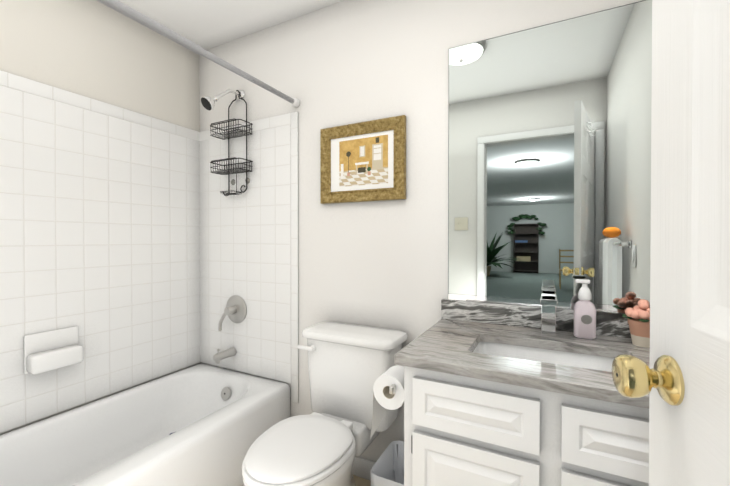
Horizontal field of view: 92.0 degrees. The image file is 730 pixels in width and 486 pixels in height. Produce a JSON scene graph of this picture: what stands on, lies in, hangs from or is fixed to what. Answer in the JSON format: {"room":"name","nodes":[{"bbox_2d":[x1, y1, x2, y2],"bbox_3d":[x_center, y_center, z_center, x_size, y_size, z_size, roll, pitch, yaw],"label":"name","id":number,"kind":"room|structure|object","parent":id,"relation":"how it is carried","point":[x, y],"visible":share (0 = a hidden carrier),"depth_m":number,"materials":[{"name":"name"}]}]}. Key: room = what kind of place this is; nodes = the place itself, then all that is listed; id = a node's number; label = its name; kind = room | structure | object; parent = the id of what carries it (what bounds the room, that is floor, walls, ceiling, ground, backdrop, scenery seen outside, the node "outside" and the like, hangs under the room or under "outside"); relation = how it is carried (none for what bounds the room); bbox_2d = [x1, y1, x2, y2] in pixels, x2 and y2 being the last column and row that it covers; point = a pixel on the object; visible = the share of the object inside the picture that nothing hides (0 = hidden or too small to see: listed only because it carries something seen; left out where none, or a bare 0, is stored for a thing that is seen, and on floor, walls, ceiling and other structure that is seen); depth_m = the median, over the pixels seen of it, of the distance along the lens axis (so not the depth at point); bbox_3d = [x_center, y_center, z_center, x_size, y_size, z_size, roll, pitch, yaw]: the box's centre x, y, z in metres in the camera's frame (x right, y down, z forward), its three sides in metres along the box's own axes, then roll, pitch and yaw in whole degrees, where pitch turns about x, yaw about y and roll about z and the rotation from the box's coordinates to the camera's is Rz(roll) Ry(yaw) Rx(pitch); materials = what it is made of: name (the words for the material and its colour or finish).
{"room":"bathroom","nodes":[
{"label":"bathroom","id":0,"kind":"room"},
{"bbox_2d":[0,0,200,434],"bbox_3d":[-1.545,-0.026,1.572,0.100,2.440,1.775,0,1,27],"label":"wall","id":1,"kind":"structure","parent":0,"point":[95,50],"depth_m":1.81,"materials":[{"name":"paint"}]},
{"bbox_2d":[0,70,199,432],"bbox_3d":[-1.473,0.040,1.595,0.008,1.524,1.652,0,1,27],"label":"wall tile","id":2,"kind":"structure","parent":1,"relation":"attached to","point":[100,224],"depth_m":1.78,"materials":[{"name":"white tile"}]},
{"bbox_2d":[24,326,82,374],"bbox_3d":[-1.417,0.493,1.615,0.075,0.170,0.200,0,1,27],"label":"soap dish","id":3,"kind":"object","parent":2,"relation":"attached to","point":[46,351],"visible":1,"depth_m":1.60,"materials":[{"name":"white ceramic"}]},
{"bbox_2d":[118,0,343,49],"bbox_3d":[-0.389,-1.292,1.022,2.650,0.100,1.875,0,1,27],"label":"ceiling","id":4,"kind":"structure","parent":0,"point":[206,24],"depth_m":1.93,"materials":[{"name":"paint"}]},
{"bbox_2d":[353,475,370,485],"bbox_3d":[-0.389,1.248,1.044,2.650,0.100,1.875,0,1,27],"label":"floor","id":5,"kind":"structure","parent":0,"point":[359,481],"depth_m":1.75,"materials":[{"name":"tile"}]},
{"bbox_2d":[0,363,289,485],"bbox_3d":[-1.135,1.000,1.435,0.760,0.389,1.656,0,1,27],"label":"bathtub","id":6,"kind":"object","parent":5,"relation":"on","point":[201,424],"visible":0.98,"depth_m":1.67,"materials":[{"name":"ceramic"}]},
{"bbox_2d":[242,322,407,485],"bbox_3d":[-0.167,0.805,1.449,0.482,0.778,0.731,0,1,27],"label":"toilet","id":7,"kind":"object","parent":5,"relation":"on","point":[327,441],"visible":0.98,"depth_m":1.51,"materials":[{"name":"white ceramic"}]},
{"bbox_2d":[370,440,403,485],"bbox_3d":[0.160,1.054,1.475,0.206,0.279,0.276,0,1,27],"label":"trash can","id":8,"kind":"object","parent":5,"relation":"on","point":[387,469],"visible":0.5,"depth_m":1.56,"materials":[{"name":"white plastic"}]},
{"bbox_2d":[370,288,649,485],"bbox_3d":[0.539,0.682,1.182,0.928,1.030,0.568,0,1,27],"label":"bathroom vanity","id":9,"kind":"object","parent":5,"relation":"on","point":[491,394],"visible":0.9,"depth_m":1.00,"materials":[{"name":"white wood"}]},
{"bbox_2d":[573,279,595,338],"bbox_3d":[0.794,0.240,1.273,0.068,0.210,0.047,0,1,27],"label":"soap dispenser","id":10,"kind":"object","parent":9,"relation":"on","point":[584,317],"visible":1,"depth_m":1.26,"materials":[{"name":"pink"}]},
{"bbox_2d":[622,299,649,347],"bbox_3d":[0.933,0.268,1.179,0.121,0.154,0.117,0,1,27],"label":"flower pot","id":11,"kind":"object","parent":9,"relation":"on","point":[638,316],"visible":0.71,"depth_m":1.16,"materials":[{"name":"beige"}]},
{"bbox_2d":[199,0,642,461],"bbox_3d":[0.017,-0.028,1.822,2.650,2.440,0.100,0,1,27],"label":"wall","id":12,"kind":"structure","parent":0,"point":[380,264],"depth_m":1.76,"materials":[{"name":"paint"}]},
{"bbox_2d":[96,0,299,106],"bbox_3d":[-0.758,-0.765,1.225,0.044,0.044,1.657,0,1,27],"label":"curtain rod","id":13,"kind":"object","parent":12,"relation":"attached to","point":[135,15],"visible":1,"depth_m":1.33,"materials":[{"name":"metal"}]},
{"bbox_2d":[201,89,252,195],"bbox_3d":[-0.822,-0.605,2.050,0.256,0.651,0.254,0,1,27],"label":"shower caddy","id":14,"kind":"object","parent":12,"relation":"attached to","point":[208,103],"visible":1,"depth_m":2.09,"materials":[{"name":"black metal"}]},
{"bbox_2d":[199,112,298,402],"bbox_3d":[-0.735,0.086,2.148,0.815,1.626,0.010,0,1,27],"label":"wall tile","id":15,"kind":"structure","parent":12,"relation":"attached to","point":[249,246],"depth_m":2.10,"materials":[{"name":"white tile"}]},
{"bbox_2d":[213,347,235,363],"bbox_3d":[-0.854,0.675,2.130,0.054,0.082,0.144,0,1,27],"label":"tub spout","id":16,"kind":"object","parent":15,"relation":"attached to","point":[224,354],"visible":0.98,"depth_m":2.11,"materials":[{"name":"silver metal"}]},
{"bbox_2d":[218,295,246,330],"bbox_3d":[-0.814,0.435,2.140,0.172,0.212,0.086,0,1,27],"label":"tub valve","id":17,"kind":"object","parent":15,"relation":"attached to","point":[235,310],"visible":1,"depth_m":2.14,"materials":[{"name":"silver metal"}]},
{"bbox_2d":[320,115,405,203],"bbox_3d":[-0.022,-0.400,1.767,0.474,0.393,0.027,0,1,27],"label":"picture frame","id":18,"kind":"object","parent":12,"relation":"attached to","point":[363,161],"visible":1,"depth_m":1.76,"materials":[{"name":"gold metal"}]},
{"bbox_2d":[352,457,375,480],"bbox_3d":[-0.002,1.145,1.779,0.833,0.095,0.013,0,1,27],"label":"baseboard","id":19,"kind":"structure","parent":12,"relation":"attached to","point":[362,467],"depth_m":1.77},
{"bbox_2d":[448,0,651,312],"bbox_3d":[0.727,-0.301,1.393,0.795,1.118,0.008,0,1,27],"label":"wall mirror","id":20,"kind":"object","parent":12,"relation":"attached to","point":[549,164],"visible":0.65,"depth_m":1.38,"materials":[{"name":"clear glass"}]},
{"bbox_3d":[-0.791,-0.015,0.251,2.450,2.440,0.115,0,1,27],"label":"wall","id":21,"kind":"structure","parent":0,"visible":0},
{"bbox_2d":[612,0,729,485],"bbox_3d":[0.351,0.186,0.165,0.166,2.024,0.812,0,1,17],"label":"door","id":22,"kind":"structure","parent":21,"relation":"in","point":[683,381],"depth_m":0.46,"materials":[{"name":"white paint"}]}
]}

